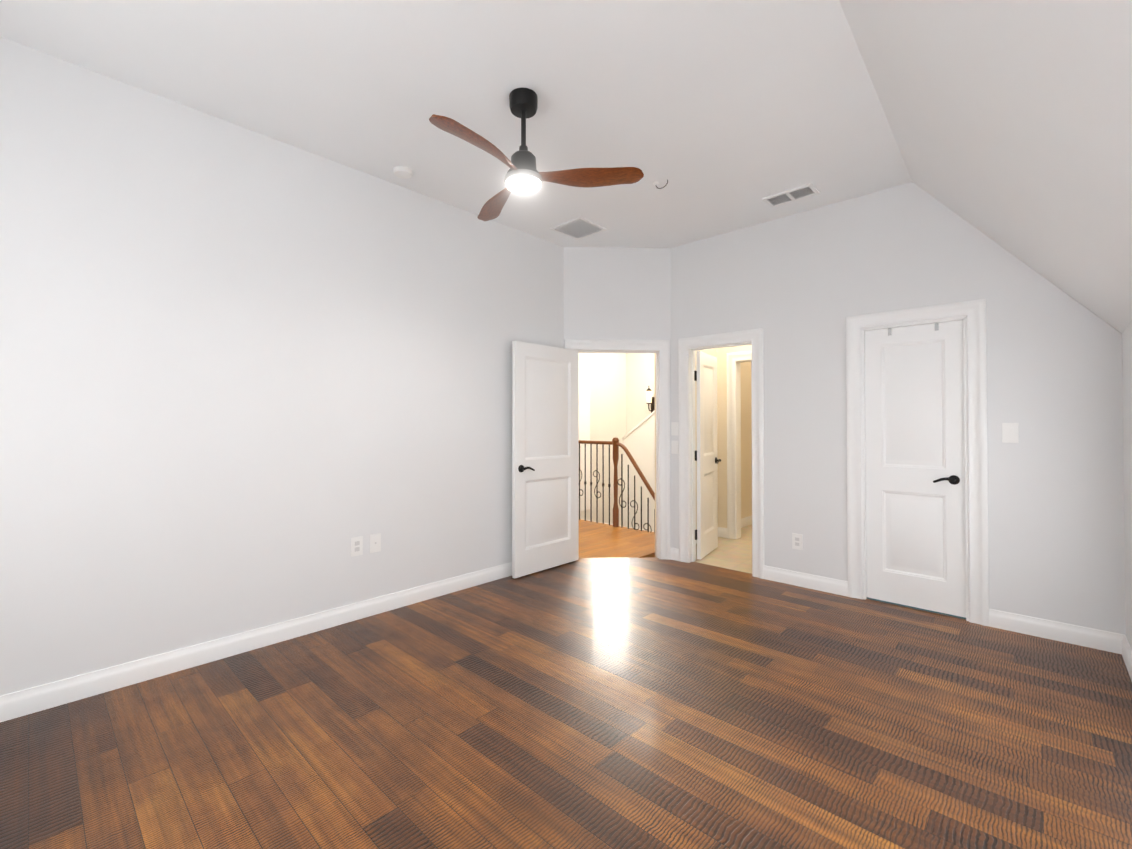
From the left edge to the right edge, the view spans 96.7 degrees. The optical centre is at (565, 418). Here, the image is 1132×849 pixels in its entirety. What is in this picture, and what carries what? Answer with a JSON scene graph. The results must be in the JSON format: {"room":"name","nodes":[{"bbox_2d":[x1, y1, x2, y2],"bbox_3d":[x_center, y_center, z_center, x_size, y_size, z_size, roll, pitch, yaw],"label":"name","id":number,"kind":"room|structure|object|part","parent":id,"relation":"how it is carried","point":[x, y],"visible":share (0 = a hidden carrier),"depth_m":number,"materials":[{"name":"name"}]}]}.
{"room":"empty bedroom","nodes":[
{"label":"empty bedroom","id":0,"kind":"room"},
{"bbox_2d":[0,37,563,695],"bbox_3d":[-1.562,-0.171,3.382,0.120,3.070,4.570,-1,-1,43],"label":"wall","id":1,"kind":"structure","parent":0,"point":[250,379],"depth_m":2.86,"materials":[{"name":"paint"}]},
{"bbox_2d":[0,562,511,721],"bbox_3d":[-1.500,1.307,3.328,0.022,0.112,4.360,-1,-1,43],"label":"baseboard","id":2,"kind":"structure","parent":1,"relation":"attached to","point":[17,704],"depth_m":2.82,"materials":[{"name":"paint"}]},
{"bbox_2d":[351,536,362,556],"bbox_3d":[-1.423,0.869,3.425,0.006,0.128,0.080,-1,-1,43],"label":"outlet","id":3,"kind":"object","parent":1,"relation":"attached to","point":[356,546],"visible":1,"depth_m":3.42,"materials":[{"name":"white plastic"}]},
{"bbox_2d":[370,533,380,552],"bbox_3d":[-1.332,0.870,3.518,0.012,0.128,0.080,-1,-1,43],"label":"outlet","id":4,"kind":"object","parent":1,"relation":"attached to","point":[375,542],"visible":1,"depth_m":3.52,"materials":[{"name":"white plastic"}]},
{"bbox_2d":[0,0,911,247],"bbox_3d":[-0.336,-1.723,4.923,6.222,0.173,8.470,-1,-1,43],"label":"ceiling","id":5,"kind":"structure","parent":0,"point":[710,118],"depth_m":2.62,"materials":[{"name":"paint"}]},
{"bbox_2d":[429,88,643,220],"bbox_3d":[-0.330,-1.468,2.647,1.101,0.493,1.065,-1,-1,43],"label":"ceiling fan","id":6,"kind":"object","parent":5,"relation":"hanging from","point":[523,175],"visible":1,"depth_m":2.64,"materials":[{"name":"wood"},{"name":"black metal"},{"name":"glowing frosted glass light"}]},
{"bbox_2d":[506,175,540,193],"bbox_3d":[-0.226,-1.235,2.676,0.188,0.027,0.188,-1,-1,43],"label":"diffuser","id":7,"kind":"object","parent":6,"relation":"attached to","point":[520,184],"depth_m":2.63,"materials":[{"name":"white glass"}]},
{"bbox_2d":[550,217,606,239],"bbox_3d":[0.112,-1.689,4.481,0.360,0.013,0.360,-1,-1,43],"label":"ceiling vent","id":8,"kind":"object","parent":5,"relation":"in","point":[576,228],"depth_m":4.46,"materials":[{"name":"metal"}]},
{"bbox_2d":[762,183,819,207],"bbox_3d":[1.711,-1.696,3.832,0.360,0.013,0.200,-1,-1,43],"label":"ceiling vent","id":9,"kind":"object","parent":5,"relation":"in","point":[802,191],"depth_m":3.81,"materials":[{"name":"grey metal"}]},
{"bbox_2d":[0,519,1131,848],"bbox_3d":[-0.011,1.427,4.528,6.950,0.100,8.150,-1,-1,43],"label":"floor","id":10,"kind":"structure","parent":0,"point":[626,703],"depth_m":2.16,"materials":[{"name":"brown wood"}]},
{"bbox_2d":[579,437,654,532],"bbox_3d":[0.701,1.576,6.484,2.389,2.665,0.092,-1,-1,43],"label":"railing","id":11,"kind":"object","parent":10,"relation":"on","point":[615,443],"visible":0.54,"depth_m":6.52,"materials":[{"name":"black metal"}]},
{"bbox_2d":[579,353,625,525],"bbox_3d":[-0.073,0.535,8.484,1.460,4.370,1.680,-1,-1,43],"label":"wall","id":12,"kind":"structure","parent":0,"point":[607,396],"depth_m":8.19,"materials":[{"name":"paint"}]},
{"bbox_2d":[579,361,589,510],"bbox_3d":[0.220,0.262,7.718,0.020,2.300,0.440,-1,-1,43],"label":"trim","id":13,"kind":"structure","parent":12,"relation":"attached to","point":[584,400],"depth_m":7.78,"materials":[{"name":"white paint"}]},
{"bbox_2d":[564,247,670,547],"bbox_3d":[0.505,-0.153,5.011,1.141,3.070,0.120,0,-1,-2],"label":"wall","id":14,"kind":"structure","parent":0,"point":[617,293],"depth_m":4.96,"materials":[{"name":"paint"}]},
{"bbox_2d":[512,341,578,577],"bbox_3d":[-0.166,0.350,4.611,0.148,2.030,0.827,-1,-1,43],"label":"hall door","id":15,"kind":"structure","parent":14,"relation":"in","point":[545,456],"depth_m":4.56,"materials":[{"name":"paint"}]},
{"bbox_3d":[-0.373,0.433,4.388,0.148,0.066,0.146,-1,-1,43],"label":"handle","id":16,"kind":"part","parent":15,"relation":"part of","materials":[{"name":"black metal"}]},
{"bbox_2d":[565,339,669,559],"bbox_3d":[0.505,0.304,4.996,1.032,2.156,0.144,0,-1,-2],"label":"door frame","id":17,"kind":"structure","parent":14,"relation":"attached to","point":[662,347],"depth_m":4.95,"materials":[{"name":"paint"}]},
{"bbox_2d":[622,410,654,530],"bbox_3d":[1.837,0.700,7.755,2.320,4.024,0.124,-1,-1,43],"label":"wall","id":18,"kind":"structure","parent":0,"point":[639,441],"depth_m":8.28,"materials":[{"name":"white paint"}]},
{"bbox_2d":[626,353,654,433],"bbox_3d":[1.381,0.534,8.353,4.000,4.370,0.120,-1,-1,43],"label":"wall","id":19,"kind":"structure","parent":0,"point":[640,377],"depth_m":8.45,"materials":[{"name":"paint"}]},
{"bbox_2d":[646,386,654,412],"bbox_3d":[1.370,-0.313,8.161,0.100,0.440,0.188,-1,-1,43],"label":"sconce","id":20,"kind":"object","parent":19,"relation":"attached to","point":[650,399],"visible":0.98,"depth_m":8.11,"materials":[{"name":"white glass"}]},
{"bbox_3d":[1.339,-0.349,8.128,0.100,0.190,0.098,-1,-1,43],"label":"lamp shade","id":21,"kind":"part","parent":20,"relation":"part of","materials":[{"name":"white glass"}]},
{"bbox_2d":[654,349,751,556],"bbox_3d":[2.010,0.511,6.304,0.120,4.370,3.050,-1,-1,43],"label":"wall","id":22,"kind":"structure","parent":0,"point":[746,450],"depth_m":6.56,"materials":[{"name":"paint"}]},
{"bbox_2d":[720,515,751,535],"bbox_3d":[2.446,1.344,6.660,0.017,0.112,1.680,-1,-1,43],"label":"baseboard","id":23,"kind":"structure","parent":22,"relation":"attached to","point":[745,522],"depth_m":6.48,"materials":[{"name":"paint"}]},
{"bbox_2d":[716,345,750,527],"bbox_3d":[2.335,-0.147,5.547,1.400,3.070,0.120,-1,-1,43],"label":"wall","id":24,"kind":"structure","parent":0,"point":[721,354],"depth_m":5.92,"materials":[{"name":"paint"}]},
{"bbox_2d":[727,351,750,538],"bbox_3d":[2.237,0.311,5.620,0.862,2.156,0.144,-1,-1,43],"label":"door frame","id":25,"kind":"structure","parent":24,"relation":"attached to","point":[733,357],"depth_m":5.83,"materials":[{"name":"paint"}]},
{"bbox_2d":[671,182,1125,634],"bbox_3d":[2.169,-0.165,3.989,3.250,3.070,0.120,-1,-1,43],"label":"wall","id":26,"kind":"structure","parent":0,"point":[798,288],"depth_m":3.55,"materials":[{"name":"paint"}]},
{"bbox_2d":[671,441,678,453],"bbox_3d":[1.067,0.281,4.930,0.080,0.128,0.008,-1,-1,43],"label":"bathroom light switch","id":27,"kind":"object","parent":26,"relation":"attached to","point":[674,447],"visible":1,"depth_m":4.93,"materials":[{"name":"white plastic"}]},
{"bbox_2d":[671,422,678,434],"bbox_3d":[1.067,0.101,4.932,0.080,0.128,0.008,-1,-1,43],"label":"bathroom light switch","id":28,"kind":"object","parent":26,"relation":"attached to","point":[674,428],"visible":1,"depth_m":4.93,"materials":[{"name":"white plastic"}]},
{"bbox_2d":[694,351,720,559],"bbox_3d":[1.420,0.356,5.158,0.194,2.030,0.649,-1,-1,43],"label":"bathroom door","id":29,"kind":"structure","parent":26,"relation":"in","point":[706,458],"depth_m":5.09,"materials":[{"name":"paint"}]},
{"bbox_2d":[678,328,763,578],"bbox_3d":[1.440,0.300,4.654,0.822,2.156,0.144,-1,-1,43],"label":"door frame","id":30,"kind":"structure","parent":26,"relation":"attached to","point":[755,336],"depth_m":4.76,"materials":[{"name":"paint"}]},
{"bbox_2d":[792,533,802,549],"bbox_3d":[1.903,1.012,4.138,0.080,0.128,0.006,-1,-1,43],"label":"outlet","id":31,"kind":"object","parent":26,"relation":"attached to","point":[797,541],"visible":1,"depth_m":4.13,"materials":[{"name":"white plastic"}]},
{"bbox_2d":[764,565,847,596],"bbox_3d":[1.936,1.316,4.097,0.648,0.112,0.017,-1,-1,43],"label":"baseboard","id":32,"kind":"structure","parent":26,"relation":"attached to","point":[835,586],"depth_m":4.07,"materials":[{"name":"paint"}]},
{"bbox_2d":[865,320,965,617],"bbox_3d":[2.514,0.338,3.643,0.612,2.033,0.148,-1,-1,43],"label":"closet door","id":33,"kind":"structure","parent":26,"relation":"in","point":[915,472],"depth_m":3.62,"materials":[{"name":"paint"}]},
{"bbox_3d":[2.657,0.423,3.507,0.146,0.066,0.148,-1,-1,43],"label":"handle","id":34,"kind":"part","parent":33,"relation":"part of","materials":[{"name":"black metal"}]},
{"bbox_2d":[846,299,988,625],"bbox_3d":[2.522,0.332,3.652,0.660,2.070,0.124,-1,-1,43],"label":"door frame","id":35,"kind":"structure","parent":26,"relation":"attached to","point":[863,330],"depth_m":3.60,"materials":[{"name":"paint"}]},
{"bbox_2d":[1002,423,1018,442],"bbox_3d":[2.865,0.092,3.245,0.080,0.128,0.008,-1,-1,43],"label":"light switch","id":36,"kind":"object","parent":26,"relation":"attached to","point":[1010,432],"visible":1,"depth_m":3.24,"materials":[{"name":"white plastic"}]},
{"bbox_2d":[989,609,1115,652],"bbox_3d":[2.989,1.305,3.110,0.574,0.112,0.017,-1,-1,43],"label":"baseboard","id":37,"kind":"structure","parent":26,"relation":"attached to","point":[1043,628],"depth_m":3.09,"materials":[{"name":"paint"}]},
{"bbox_2d":[839,0,1131,333],"bbox_3d":[1.248,-1.102,1.284,1.379,1.476,5.340,-1,-1,43],"label":"ceiling","id":38,"kind":"structure","parent":0,"point":[1010,122],"depth_m":1.90,"materials":[{"name":"paint"}]},
{"bbox_2d":[1122,320,1131,648],"bbox_3d":[1.524,0.187,1.011,0.120,2.300,5.340,-1,-1,43],"label":"wall","id":39,"kind":"structure","parent":0,"point":[1127,388],"depth_m":2.77,"materials":[{"name":"paint"}]},
{"bbox_2d":[1116,633,1131,680],"bbox_3d":[1.475,1.282,1.045,0.017,0.112,5.100,-1,-1,43],"label":"baseboard","id":40,"kind":"structure","parent":39,"relation":"attached to","point":[1123,647],"depth_m":2.81,"materials":[{"name":"paint"}]}
]}

